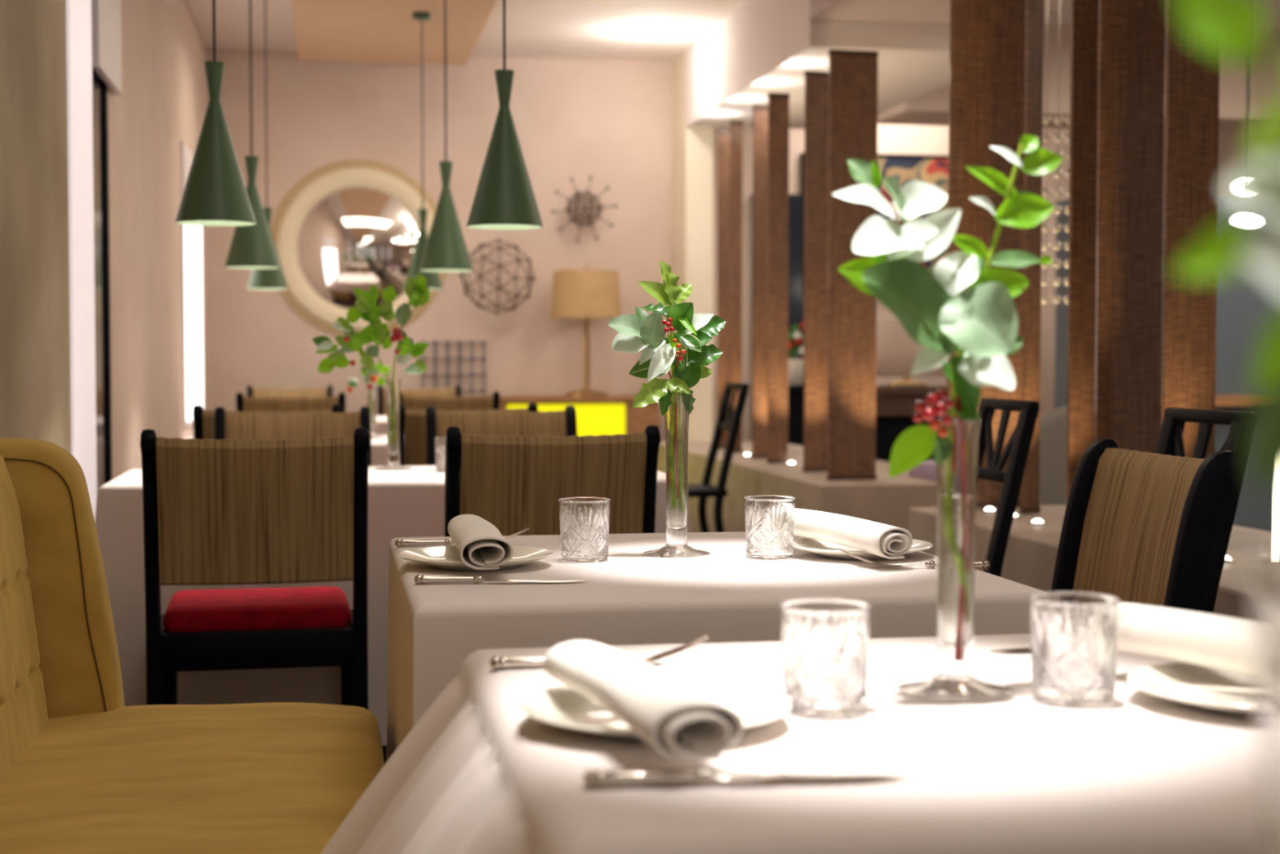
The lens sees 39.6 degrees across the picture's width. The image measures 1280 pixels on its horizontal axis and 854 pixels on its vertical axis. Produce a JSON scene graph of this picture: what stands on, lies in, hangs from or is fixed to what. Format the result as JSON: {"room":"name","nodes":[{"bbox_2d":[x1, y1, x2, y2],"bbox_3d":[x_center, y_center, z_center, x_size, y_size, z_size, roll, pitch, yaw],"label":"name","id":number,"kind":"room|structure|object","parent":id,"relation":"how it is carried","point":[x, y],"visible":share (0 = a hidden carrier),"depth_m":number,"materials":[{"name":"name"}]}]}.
{"room":"restaurant","nodes":[
{"label":"restaurant","id":0,"kind":"room"},
{"bbox_2d":[0,0,71,453],"bbox_3d":[-1.015,-0.475,1.690,0.011,2.940,6.515,0,2,-10],"label":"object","id":1,"kind":"structure","parent":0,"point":[35,380],"depth_m":4.32,"materials":[{"name":"beige paint"}]},
{"bbox_2d":[107,0,209,479],"bbox_3d":[-1.599,-0.592,4.624,0.120,2.950,12.700,0,2,-10],"label":"wall","id":2,"kind":"structure","parent":0,"point":[162,103],"depth_m":7.31,"materials":[{"name":"paint"}]},
{"bbox_2d":[66,0,97,521],"bbox_3d":[-1.617,-0.881,5.123,0.019,2.390,0.470,0,2,-10],"label":"window","id":3,"kind":"structure","parent":2,"relation":"in","point":[78,12],"depth_m":5.11,"materials":[{"name":"white"}]},
{"bbox_2d":[92,67,111,489],"bbox_3d":[-1.734,-0.656,5.644,0.029,2.400,0.560,0,2,-10],"label":"window","id":4,"kind":"structure","parent":2,"relation":"in","point":[100,89],"depth_m":5.81,"materials":[{"name":"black glass"}]},
{"bbox_2d":[91,0,121,95],"bbox_3d":[-1.722,-1.608,5.729,0.025,0.985,0.605,0,2,-10],"label":"roller blind","id":5,"kind":"object","parent":2,"relation":"attached to","point":[106,28],"visible":0.9,"depth_m":5.67,"materials":[{"name":"beige fabric"}]},
{"bbox_2d":[180,139,203,426],"bbox_3d":[-2.357,-0.734,9.373,0.035,1.430,1.000,0,2,-10],"label":"window","id":6,"kind":"structure","parent":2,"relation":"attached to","point":[191,235],"depth_m":9.04,"materials":[{"name":"white"}]},
{"bbox_2d":[184,224,203,420],"bbox_3d":[-2.351,-0.574,9.380,0.023,1.050,0.920,0,2,-10],"label":"diffuser","id":7,"kind":"object","parent":6,"relation":"attached to","point":[193,233],"depth_m":9.16,"materials":[{"name":"white"}]},
{"bbox_2d":[382,745,386,764],"bbox_3d":[2.729,0.902,5.444,8.750,0.100,12.700,0,2,-10],"label":"floor","id":8,"kind":"structure","parent":0,"point":[384,747],"depth_m":4.79,"materials":[{"name":"brown wood"}]},
{"bbox_2d":[0,437,384,853],"bbox_3d":[-0.597,0.534,1.650,0.788,0.927,2.915,0,2,-10],"label":"sofa","id":9,"kind":"object","parent":8,"relation":"on","point":[83,771],"visible":0.98,"depth_m":2.71,"materials":[{"name":"yellow fabric"}]},
{"bbox_2d":[140,426,368,709],"bbox_3d":[-0.879,0.451,4.096,0.486,0.912,0.525,0,2,-12],"label":"dining chair","id":10,"kind":"object","parent":8,"relation":"on","point":[290,510],"visible":0.88,"depth_m":3.91,"materials":[{"name":"black paint"}]},
{"bbox_2d":[192,404,342,439],"bbox_3d":[-1.277,0.372,6.147,0.486,0.912,0.525,0,2,-10],"label":"dining chair","id":11,"kind":"object","parent":8,"relation":"on","point":[203,420],"visible":0.17,"depth_m":5.88,"materials":[{"name":"black paint"}]},
{"bbox_2d":[246,385,333,397],"bbox_3d":[-1.977,0.223,10.038,0.486,0.912,0.525,0,2,-10],"label":"dining chair","id":12,"kind":"object","parent":8,"relation":"on","point":[326,392],"visible":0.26,"depth_m":10.23,"materials":[{"name":"black paint"}]},
{"bbox_2d":[235,391,346,412],"bbox_3d":[-1.611,0.292,8.249,0.486,0.912,0.525,0,2,-10],"label":"dining chair","id":13,"kind":"object","parent":8,"relation":"on","point":[242,403],"visible":0.23,"depth_m":7.98,"materials":[{"name":"black paint"}]},
{"bbox_2d":[214,405,371,466],"bbox_3d":[-1.062,0.399,5.461,0.486,0.912,0.525,0,2,-11],"label":"dining chair","id":14,"kind":"object","parent":8,"relation":"on","point":[233,425],"visible":0.28,"depth_m":5.65,"materials":[{"name":"black paint"}]},
{"bbox_2d":[377,384,462,416],"bbox_3d":[-1.249,0.218,10.166,0.486,0.912,0.525,0,2,-10],"label":"dining chair","id":15,"kind":"object","parent":8,"relation":"on","point":[381,392],"visible":0.2,"depth_m":10.36,"materials":[{"name":"black paint"}]},
{"bbox_2d":[400,391,500,410],"bbox_3d":[-0.933,0.281,8.521,0.486,0.912,0.525,0,2,-10],"label":"dining chair","id":16,"kind":"object","parent":8,"relation":"on","point":[486,402],"visible":0.19,"depth_m":8.26,"materials":[{"name":"black paint"}]},
{"bbox_2d":[400,402,537,465],"bbox_3d":[-0.629,0.366,6.301,0.486,0.912,0.525,0,2,-10],"label":"dining chair","id":17,"kind":"object","parent":8,"relation":"on","point":[412,421],"visible":0.15,"depth_m":6.04,"materials":[{"name":"black paint"}]},
{"bbox_2d":[425,404,577,465],"bbox_3d":[-0.414,0.394,5.575,0.486,0.912,0.525,0,2,-10],"label":"dining chair","id":18,"kind":"object","parent":8,"relation":"on","point":[560,423],"visible":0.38,"depth_m":5.76,"materials":[{"name":"black paint"}]},
{"bbox_2d":[444,424,660,536],"bbox_3d":[-0.232,0.445,4.250,0.486,0.912,0.525,0,2,-10],"label":"dining chair","id":19,"kind":"object","parent":8,"relation":"on","point":[515,484],"visible":0.47,"depth_m":4.01,"materials":[{"name":"brown wicker"}]},
{"bbox_2d":[499,395,659,435],"bbox_3d":[-0.403,0.222,11.074,1.000,0.830,0.440,0,2,-10],"label":"sideboard","id":20,"kind":"object","parent":8,"relation":"on","point":[609,415],"visible":0.22,"depth_m":10.89,"materials":[{"name":"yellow wood"}]},
{"bbox_2d":[550,264,622,396],"bbox_3d":[-0.334,-0.599,11.024,0.444,0.814,0.444,0,2,-10],"label":"table lamp","id":21,"kind":"object","parent":20,"relation":"on","point":[585,294],"visible":0.96,"depth_m":10.85,"materials":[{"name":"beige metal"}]},
{"bbox_2d":[687,382,748,532],"bbox_3d":[0.202,0.275,8.175,0.530,0.955,0.427,0,2,-10],"label":"chair","id":22,"kind":"object","parent":8,"relation":"on","point":[732,418],"visible":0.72,"depth_m":8.06,"materials":[{"name":"black paint"}]},
{"bbox_2d":[787,384,803,445],"bbox_3d":[0.940,0.192,10.944,0.320,0.900,0.320,0,2,-10],"label":"pedestal","id":23,"kind":"object","parent":8,"relation":"on","point":[795,429],"visible":0.06,"depth_m":10.80,"materials":[{"name":"black paint"}]},
{"bbox_2d":[788,321,804,385],"bbox_3d":[0.940,-0.453,10.919,0.260,0.390,0.260,0,2,-10],"label":"flower bowl","id":24,"kind":"object","parent":23,"relation":"on","point":[795,366],"visible":0.45,"depth_m":10.84,"materials":[{"name":"white ceramic"}]},
{"bbox_2d":[657,440,936,532],"bbox_3d":[0.786,0.435,9.173,0.780,0.550,3.850,0,2,-10],"label":"trim","id":25,"kind":"structure","parent":8,"relation":"on","point":[885,500],"depth_m":7.78,"materials":[{"name":"stone"}]},
{"bbox_2d":[717,129,730,448],"bbox_3d":[0.473,-0.766,9.961,0.083,1.780,0.020,-1,2,-16],"label":"pillar","id":26,"kind":"structure","parent":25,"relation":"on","point":[723,135],"depth_m":9.95,"materials":[{"name":"brown wood"}]},
{"bbox_2d":[729,120,742,453],"bbox_3d":[0.518,-0.751,9.563,0.070,1.780,0.020,-1,2,-27],"label":"pillar","id":27,"kind":"structure","parent":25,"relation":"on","point":[736,126],"depth_m":9.55,"materials":[{"name":"brown wood"}]},
{"bbox_2d":[751,104,768,458],"bbox_3d":[0.611,-0.729,8.971,0.093,1.780,0.020,-1,2,-21],"label":"pillar","id":28,"kind":"structure","parent":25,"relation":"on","point":[760,112],"depth_m":8.96,"materials":[{"name":"brown wood"}]},
{"bbox_2d":[766,92,790,463],"bbox_3d":[0.667,-0.713,8.575,0.107,1.780,0.020,-1,2,-16],"label":"pillar","id":29,"kind":"structure","parent":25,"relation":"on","point":[778,103],"depth_m":8.57,"materials":[{"name":"brown wood"}]},
{"bbox_2d":[802,70,828,471],"bbox_3d":[0.790,-0.689,7.937,0.131,1.780,0.020,-1,2,-24],"label":"pillar","id":30,"kind":"structure","parent":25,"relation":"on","point":[816,83],"depth_m":7.93,"materials":[{"name":"brown wood"}]},
{"bbox_2d":[826,48,878,480],"bbox_3d":[0.884,-0.668,7.395,0.215,1.780,0.020,-1,2,-15],"label":"pillar","id":31,"kind":"structure","parent":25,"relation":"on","point":[852,74],"depth_m":7.38,"materials":[{"name":"brown wood"}]},
{"bbox_2d":[875,385,946,462],"bbox_3d":[1.392,0.245,9.298,0.800,0.920,0.400,0,2,-10],"label":"fireplace","id":32,"kind":"object","parent":8,"relation":"on","point":[895,405],"visible":0.05,"depth_m":9.11,"materials":[{"name":"brown wood"}]},
{"bbox_2d":[875,319,947,386],"bbox_3d":[1.392,-0.385,9.274,0.540,0.340,0.540,0,2,-10],"label":"lamp","id":33,"kind":"object","parent":32,"relation":"on","point":[897,353],"visible":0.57,"depth_m":9.05,"materials":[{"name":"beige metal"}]},
{"bbox_2d":[908,459,936,480],"bbox_3d":[1.805,0.458,7.652,1.200,0.620,0.500,0,2,-10],"label":"bench","id":34,"kind":"object","parent":8,"relation":"on","point":[926,469],"visible":0.04,"depth_m":7.57,"materials":[{"name":"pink fabric"}]},
{"bbox_2d":[976,398,1039,577],"bbox_3d":[0.755,0.404,4.802,0.530,0.955,0.427,0,2,-10],"label":"chair","id":35,"kind":"object","parent":8,"relation":"on","point":[1017,448],"visible":0.37,"depth_m":4.67,"materials":[{"name":"black paint"}]},
{"bbox_2d":[1039,405,1066,505],"bbox_3d":[1.665,0.356,6.873,0.462,0.887,0.470,1,2,24],"label":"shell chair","id":36,"kind":"object","parent":8,"relation":"on","point":[1053,426],"visible":0.11,"depth_m":7.03,"materials":[{"name":"grey"}]},
{"bbox_2d":[908,504,1279,621],"bbox_3d":[1.903,0.677,2.830,0.780,0.550,6.860,0,2,-10],"label":"trim","id":37,"kind":"structure","parent":8,"relation":"on","point":[1031,552],"depth_m":5.09,"materials":[{"name":"stone"}]},
{"bbox_2d":[946,0,1025,508],"bbox_3d":[1.167,-0.615,5.994,0.275,1.780,0.020,-1,2,-15],"label":"pillar","id":38,"kind":"structure","parent":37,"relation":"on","point":[987,37],"depth_m":5.97,"materials":[{"name":"brown wood"}]},
{"bbox_2d":[1019,0,1043,514],"bbox_3d":[1.278,-0.607,5.791,0.082,1.780,0.020,-2,3,-38],"label":"pillar","id":39,"kind":"structure","parent":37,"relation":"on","point":[1033,46],"depth_m":5.78,"materials":[{"name":"brown wood"}]},
{"bbox_2d":[1066,0,1098,505],"bbox_3d":[1.352,-0.593,5.418,0.106,1.780,0.020,-1,2,-24],"label":"pillar","id":40,"kind":"structure","parent":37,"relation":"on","point":[1084,35],"depth_m":5.41,"materials":[{"name":"brown wood"}]},
{"bbox_2d":[1094,0,1165,453],"bbox_3d":[1.441,-0.585,5.231,0.213,1.780,0.020,-1,2,-13],"label":"pillar","id":41,"kind":"structure","parent":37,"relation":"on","point":[1131,37],"depth_m":5.22,"materials":[{"name":"brown wood"}]},
{"bbox_2d":[1161,0,1219,457],"bbox_3d":[1.525,-0.574,4.921,0.191,1.780,0.020,-1,2,-27],"label":"pillar","id":42,"kind":"structure","parent":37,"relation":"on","point":[1192,85],"depth_m":4.91,"materials":[{"name":"brown wood"}]},
{"bbox_2d":[1271,477,1279,555],"bbox_3d":[1.563,0.163,4.366,0.060,0.360,0.060,0,2,-10],"label":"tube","id":43,"kind":"object","parent":37,"relation":"on","point":[1276,495],"visible":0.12,"depth_m":4.36,"materials":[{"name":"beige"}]},
{"bbox_2d":[1050,438,1239,612],"bbox_3d":[0.718,0.487,3.143,0.525,0.912,0.486,0,2,-10],"label":"dining chair","id":44,"kind":"object","parent":8,"relation":"on","point":[1139,527],"visible":0.41,"depth_m":3.19,"materials":[{"name":"black paint"}]},
{"bbox_2d":[1054,195,1279,533],"bbox_3d":[3.075,-0.295,9.929,1.440,1.950,0.500,0,2,-10],"label":"bar cabinet","id":45,"kind":"object","parent":8,"relation":"on","point":[1246,302],"visible":0.09,"depth_m":9.82,"materials":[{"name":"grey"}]},
{"bbox_2d":[1160,395,1264,406],"bbox_3d":[3.109,-0.142,9.738,1.440,0.060,0.100,0,2,-10],"label":"countertop","id":46,"kind":"structure","parent":45,"relation":"on","point":[1220,400],"depth_m":9.72,"materials":[{"name":"brown wood"}]},
{"bbox_2d":[1155,407,1253,613],"bbox_3d":[0.988,0.442,3.829,0.530,0.955,0.427,0,2,-10],"label":"chair","id":47,"kind":"object","parent":8,"relation":"on","point":[1170,442],"visible":0.25,"depth_m":3.69,"materials":[{"name":"black paint"}]},
{"bbox_3d":[0.292,0.626,1.610,0.821,0.745,0.796,0,2,-10],"label":"dining table","id":48,"kind":"object","parent":8,"relation":"on","visible":0},
{"bbox_2d":[320,633,1263,853],"bbox_3d":[0.227,0.386,1.586,1.071,0.272,0.906,0,2,-10],"label":"tablecloth","id":49,"kind":"object","parent":48,"relation":"on","point":[1140,772],"visible":0.78,"depth_m":1.38,"materials":[{"name":"white fabric"}]},
{"bbox_2d":[490,634,709,670],"bbox_3d":[-0.040,0.228,1.795,0.222,0.029,0.023,0,2,-10],"label":"fork","id":50,"kind":"object","parent":49,"relation":"on","point":[502,662],"visible":0.62,"depth_m":1.78,"materials":[{"name":"silver metal"}]},
{"bbox_2d":[519,678,791,740],"bbox_3d":[0.013,0.242,1.505,0.230,0.020,0.230,0,2,-10],"label":"plate","id":51,"kind":"object","parent":49,"relation":"on","point":[562,705],"visible":0.5,"depth_m":1.52,"materials":[{"name":"white ceramic"}]},
{"bbox_2d":[543,640,743,761],"bbox_3d":[-0.006,0.214,1.438,0.074,0.045,0.315,-1,2,-19],"label":"napkin","id":52,"kind":"object","parent":51,"relation":"on","point":[679,720],"visible":1,"depth_m":1.34,"materials":[{"name":"white fabric"}]},
{"bbox_2d":[582,767,909,787],"bbox_3d":[0.079,0.254,1.298,0.240,0.015,0.024,0,2,-4],"label":"knife","id":53,"kind":"object","parent":49,"relation":"on","point":[600,777],"visible":1,"depth_m":1.29,"materials":[{"name":"silver metal"}]},
{"bbox_2d":[779,598,871,719],"bbox_3d":[0.163,0.203,1.561,0.080,0.094,0.080,-1,2,-28],"label":"tumbler","id":54,"kind":"object","parent":49,"relation":"on","point":[825,642],"visible":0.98,"depth_m":1.53,"materials":[{"name":"clear glass"}]},
{"bbox_2d":[897,418,1013,700],"bbox_3d":[0.294,0.120,1.657,0.106,0.253,0.106,0,2,-10],"label":"bud vase","id":55,"kind":"object","parent":49,"relation":"on","point":[954,679],"visible":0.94,"depth_m":1.64,"materials":[{"name":"clear glass"}]},
{"bbox_2d":[832,134,1063,477],"bbox_3d":[0.287,-0.027,1.638,0.229,0.491,0.105,0,2,-10],"label":"bouquet","id":56,"kind":"object","parent":55,"relation":"in","point":[980,322],"visible":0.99,"depth_m":1.62,"materials":[{"name":"green plant"}]},
{"bbox_2d":[1028,591,1119,707],"bbox_3d":[0.393,0.201,1.609,0.080,0.094,0.080,2,3,36],"label":"tumbler","id":57,"kind":"object","parent":49,"relation":"on","point":[1073,635],"visible":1,"depth_m":1.58,"materials":[{"name":"clear glass"}]},
{"bbox_2d":[1126,662,1261,717],"bbox_3d":[0.556,0.239,1.596,0.230,0.020,0.230,0,2,-10],"label":"plate","id":58,"kind":"object","parent":49,"relation":"on","point":[1196,686],"visible":0.82,"depth_m":1.63,"materials":[{"name":"white ceramic"}]},
{"bbox_2d":[1116,602,1260,678],"bbox_3d":[0.549,0.203,1.609,0.070,0.055,0.324,-1,3,-31],"label":"napkin","id":59,"kind":"object","parent":58,"relation":"on","point":[1228,643],"visible":0.87,"depth_m":1.64,"materials":[{"name":"white fabric"}]},
{"bbox_3d":[0.058,0.583,2.751,0.826,0.745,0.866,0,2,-10],"label":"dining table","id":60,"kind":"object","parent":8,"relation":"on","visible":0},
{"bbox_2d":[386,531,1045,762],"bbox_3d":[0.070,0.516,2.740,0.890,0.620,0.950,0,2,-10],"label":"tablecloth","id":61,"kind":"object","parent":60,"relation":"on","point":[632,597],"visible":0.34,"depth_m":2.35,"materials":[{"name":"white fabric"}]},
{"bbox_2d":[395,527,529,546],"bbox_3d":[-0.295,0.184,2.953,0.222,0.029,0.023,0,2,-10],"label":"fork","id":62,"kind":"object","parent":61,"relation":"on","point":[398,542],"visible":0.85,"depth_m":2.94,"materials":[{"name":"silver metal"}]},
{"bbox_2d":[398,545,552,570],"bbox_3d":[-0.246,0.198,2.662,0.230,0.020,0.230,0,2,-10],"label":"plate","id":63,"kind":"object","parent":61,"relation":"on","point":[446,557],"visible":0.71,"depth_m":2.68,"materials":[{"name":"white ceramic"}]},
{"bbox_2d":[448,514,513,569],"bbox_3d":[-0.241,0.167,2.638,0.076,0.052,0.344,0,2,-10],"label":"napkin","id":64,"kind":"object","parent":63,"relation":"on","point":[481,545],"visible":1,"depth_m":2.52,"materials":[{"name":"white fabric"}]},
{"bbox_2d":[414,573,588,584],"bbox_3d":[-0.191,0.210,2.456,0.240,0.015,0.024,0,2,-3],"label":"knife","id":65,"kind":"object","parent":61,"relation":"on","point":[424,579],"visible":1,"depth_m":2.45,"materials":[{"name":"silver metal"}]},
{"bbox_2d":[558,497,610,562],"bbox_3d":[-0.085,0.158,2.737,0.080,0.094,0.080,-2,3,-44],"label":"tumbler","id":66,"kind":"object","parent":61,"relation":"on","point":[584,522],"visible":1,"depth_m":2.71,"materials":[{"name":"clear glass"}]},
{"bbox_2d":[643,394,710,557],"bbox_3d":[0.058,0.075,2.818,0.106,0.253,0.106,0,2,-10],"label":"bud vase","id":67,"kind":"object","parent":61,"relation":"on","point":[677,416],"visible":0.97,"depth_m":2.80,"materials":[{"name":"clear glass"}]},
{"bbox_2d":[608,260,725,416],"bbox_3d":[0.045,-0.065,2.800,0.195,0.398,0.112,0,2,-10],"label":"bouquet","id":68,"kind":"object","parent":67,"relation":"in","point":[640,331],"visible":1,"depth_m":2.79,"materials":[{"name":"green plant"}]},
{"bbox_2d":[744,495,795,559],"bbox_3d":[0.202,0.156,2.775,0.080,0.094,0.080,2,3,39],"label":"tumbler","id":69,"kind":"object","parent":61,"relation":"on","point":[769,519],"visible":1,"depth_m":2.74,"materials":[{"name":"clear glass"}]},
{"bbox_2d":[792,537,933,559],"bbox_3d":[0.346,0.193,2.802,0.230,0.020,0.230,0,2,-10],"label":"plate","id":70,"kind":"object","parent":61,"relation":"on","point":[820,548],"visible":0.56,"depth_m":2.76,"materials":[{"name":"white ceramic"}]},
{"bbox_2d":[793,507,912,559],"bbox_3d":[0.309,0.161,2.766,0.068,0.052,0.354,-1,2,-23],"label":"napkin","id":71,"kind":"object","parent":70,"relation":"on","point":[885,540],"visible":0.89,"depth_m":2.67,"materials":[{"name":"white fabric"}]},
{"bbox_3d":[-0.665,0.503,4.840,1.446,0.745,0.696,0,2,-10],"label":"dining table","id":72,"kind":"object","parent":8,"relation":"on","visible":0},
{"bbox_2d":[94,465,691,745],"bbox_3d":[-0.660,0.455,4.839,1.560,0.660,0.800,0,2,-10],"label":"tablecloth","id":73,"kind":"object","parent":72,"relation":"on","point":[409,503],"visible":0.27,"depth_m":4.43,"materials":[{"name":"white fabric"}]},
{"bbox_2d":[374,378,412,470],"bbox_3d":[-0.692,-0.008,4.989,0.106,0.253,0.106,0,2,-10],"label":"bud vase","id":74,"kind":"object","parent":73,"relation":"on","point":[393,385],"visible":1,"depth_m":4.97,"materials":[{"name":"clear glass"}]},
{"bbox_2d":[311,273,430,378],"bbox_3d":[-0.749,-0.190,4.964,0.332,0.482,0.150,0,2,-10],"label":"bouquet","id":75,"kind":"object","parent":74,"relation":"in","point":[417,291],"visible":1,"depth_m":4.96,"materials":[{"name":"green plant"}]},
{"bbox_3d":[-1.049,0.423,6.919,1.411,0.745,0.726,0,2,-10],"label":"dining table","id":76,"kind":"object","parent":8,"relation":"on","visible":0},
{"bbox_2d":[185,435,404,466],"bbox_3d":[-1.049,0.346,6.916,1.575,0.600,0.890,0,2,-10],"label":"tablecloth","id":77,"kind":"object","parent":76,"relation":"on","point":[379,446],"visible":0.02,"depth_m":6.54,"materials":[{"name":"white fabric"}]},
{"bbox_2d":[366,374,385,439],"bbox_3d":[-1.046,-0.082,6.925,0.106,0.253,0.106,0,2,-10],"label":"bud vase","id":78,"kind":"object","parent":77,"relation":"on","point":[371,393],"visible":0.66,"depth_m":6.91,"materials":[{"name":"clear glass"}]},
{"bbox_2d":[346,358,391,392],"bbox_3d":[-1.053,-0.153,6.897,0.169,0.299,0.182,0,2,-10],"label":"bouquet","id":79,"kind":"object","parent":78,"relation":"in","point":[371,376],"visible":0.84,"depth_m":6.88,"materials":[{"name":"green plant"}]},
{"bbox_3d":[0.502,0.668,0.520,0.816,0.745,0.776,0,2,-10],"label":"dining table","id":80,"kind":"object","parent":8,"relation":"on","visible":0},
{"bbox_3d":[0.502,0.541,0.516,0.980,0.500,0.940,0,2,-10],"label":"tablecloth","id":81,"kind":"object","parent":80,"relation":"on","visible":0},
{"bbox_2d":[1251,555,1279,853],"bbox_3d":[0.193,0.164,0.497,0.106,0.253,0.106,0,2,-10],"label":"bud vase","id":82,"kind":"object","parent":81,"relation":"on","point":[1265,570],"visible":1,"depth_m":0.49,"materials":[{"name":"clear glass"}]},
{"bbox_2d":[1173,0,1279,494],"bbox_3d":[0.184,-0.013,0.490,0.074,0.215,0.043,1,2,15],"label":"plant","id":83,"kind":"object","parent":82,"relation":"in","point":[1233,30],"visible":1,"depth_m":0.48,"materials":[{"name":"green plant"}]},
{"bbox_2d":[206,48,1253,441],"bbox_3d":[1.618,-0.863,11.694,8.750,2.950,0.120,0,2,-10],"label":"wall","id":84,"kind":"structure","parent":0,"point":[611,122],"depth_m":11.19,"materials":[{"name":"paint"}]},
{"bbox_2d":[271,160,445,336],"bbox_3d":[-1.727,-1.100,10.962,1.100,1.100,0.141,0,2,-10],"label":"round mirror","id":85,"kind":"object","parent":84,"relation":"attached to","point":[346,225],"visible":0.81,"depth_m":10.94,"materials":[{"name":"beige mirror"}]},
{"bbox_2d":[421,340,485,392],"bbox_3d":[-1.170,-0.376,11.139,0.405,0.328,0.042,0,2,-10],"label":"sculpture","id":86,"kind":"object","parent":84,"relation":"attached to","point":[471,342],"visible":0.76,"depth_m":11.13,"materials":[{"name":"grey metal"}]},
{"bbox_2d":[458,238,535,315],"bbox_3d":[-0.888,-0.934,11.072,0.477,0.480,0.236,0,2,-10],"label":"wire sculpture","id":87,"kind":"object","parent":84,"relation":"attached to","point":[500,247],"visible":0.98,"depth_m":11.01,"materials":[{"name":"brown metal"}]},
{"bbox_2d":[551,175,617,241],"bbox_3d":[-0.357,-1.369,11.186,0.421,0.417,0.156,0,2,-10],"label":"wire sculpture","id":88,"kind":"object","parent":84,"relation":"attached to","point":[577,194],"visible":1,"depth_m":11.14,"materials":[{"name":"brown metal"}]},
{"bbox_2d":[673,51,713,441],"bbox_3d":[0.334,-0.844,11.204,0.170,2.950,0.400,0,2,-10],"label":"trim","id":89,"kind":"structure","parent":84,"relation":"attached to","point":[693,146],"depth_m":11.01,"materials":[{"name":"beige paint"}]},
{"bbox_2d":[751,194,804,440],"bbox_3d":[0.932,-0.439,11.482,0.420,2.120,0.089,0,2,-10],"label":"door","id":90,"kind":"structure","parent":84,"relation":"in","point":[796,297],"depth_m":11.47,"materials":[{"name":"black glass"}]},
{"bbox_2d":[877,154,948,222],"bbox_3d":[1.778,-1.555,11.612,0.480,0.441,0.040,0,2,-10],"label":"painting","id":91,"kind":"object","parent":84,"relation":"attached to","point":[904,169],"depth_m":11.60,"materials":[{"name":"fabric"}]},
{"bbox_2d":[187,0,1279,62],"bbox_3d":[2.729,-2.145,5.327,8.750,0.100,12.700,0,2,-10],"label":"ceiling","id":92,"kind":"structure","parent":0,"point":[575,29],"depth_m":10.07,"materials":[{"name":"beige paint"}]},
{"bbox_2d":[174,0,256,226],"bbox_3d":[-1.112,-1.301,4.632,0.208,1.535,0.208,0,2,-10],"label":"pendant lamp","id":93,"kind":"object","parent":92,"relation":"hanging from","point":[215,193],"visible":1,"depth_m":4.61,"materials":[{"name":"green metal"}]},
{"bbox_2d":[224,0,279,269],"bbox_3d":[-1.467,-1.375,6.700,0.208,1.545,0.208,0,2,-10],"label":"pendant lamp","id":94,"kind":"object","parent":92,"relation":"hanging from","point":[251,246],"visible":0.94,"depth_m":6.68,"materials":[{"name":"green metal"}]},
{"bbox_2d":[247,0,288,289],"bbox_3d":[-1.924,-1.476,9.156,0.208,1.530,0.208,0,2,-10],"label":"pendant lamp","id":95,"kind":"object","parent":92,"relation":"hanging from","point":[270,278],"visible":0.68,"depth_m":9.13,"materials":[{"name":"green metal"}]},
{"bbox_2d":[292,0,496,65],"bbox_3d":[-0.526,-2.034,4.910,1.012,0.089,12.000,0,2,-10],"label":"ceiling panel","id":96,"kind":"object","parent":92,"relation":"attached to","point":[370,31],"depth_m":9.73,"materials":[{"name":"beige paint"}]},
{"bbox_2d":[403,11,443,289],"bbox_3d":[-1.137,-1.439,9.296,0.208,1.435,0.208,0,2,-10],"label":"pendant lamp","id":97,"kind":"object","parent":96,"relation":"hanging from","point":[433,282],"visible":0.65,"depth_m":9.27,"materials":[{"name":"green metal"}]},
{"bbox_2d":[419,0,473,271],"bbox_3d":[-0.747,-1.332,6.829,0.208,1.460,0.208,0,2,-10],"label":"pendant lamp","id":98,"kind":"object","parent":96,"relation":"hanging from","point":[446,250],"visible":1,"depth_m":6.81,"materials":[{"name":"green metal"}]},
{"bbox_2d":[466,0,543,230],"bbox_3d":[-0.364,-1.261,4.765,0.208,1.445,0.208,0,2,-10],"label":"pendant lamp","id":99,"kind":"object","parent":96,"relation":"hanging from","point":[504,199],"visible":1,"depth_m":4.74,"materials":[{"name":"green metal"}]},
{"bbox_2d":[686,0,949,128],"bbox_3d":[1.029,-2.030,9.630,1.010,0.460,2.850,0,2,-10],"label":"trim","id":100,"kind":"structure","parent":92,"relation":"attached to","point":[762,47],"depth_m":9.08,"materials":[{"name":"beige paint"}]},
{"bbox_2d":[809,0,1071,23],"bbox_3d":[2.095,-1.861,3.575,1.010,0.335,9.450,0,2,-10],"label":"trim","id":101,"kind":"structure","parent":92,"relation":"attached to","point":[931,11],"depth_m":7.93,"materials":[{"name":"grey paint"}]},
{"bbox_2d":[1040,0,1071,304],"bbox_3d":[1.422,-1.101,6.051,0.116,1.367,0.023,0,2,-10],"label":"curtain","id":102,"kind":"object","parent":101,"relation":"hanging from","point":[1057,174],"visible":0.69,"depth_m":6.06,"materials":[{"name":"clear glass"}]},
{"bbox_2d":[877,25,1279,133],"bbox_3d":[3.799,-2.049,10.650,4.800,0.500,0.600,0,2,-10],"label":"trim","id":103,"kind":"structure","parent":92,"relation":"attached to","point":[931,108],"depth_m":10.28,"materials":[{"name":"paint"}]},
{"bbox_2d":[1231,62,1263,228],"bbox_3d":[2.720,-1.538,7.940,0.140,1.313,0.140,0,2,-10],"label":"globe pendant","id":104,"kind":"object","parent":92,"relation":"hanging from","point":[1254,220],"visible":0.68,"depth_m":7.92,"materials":[{"name":"beige glass"}]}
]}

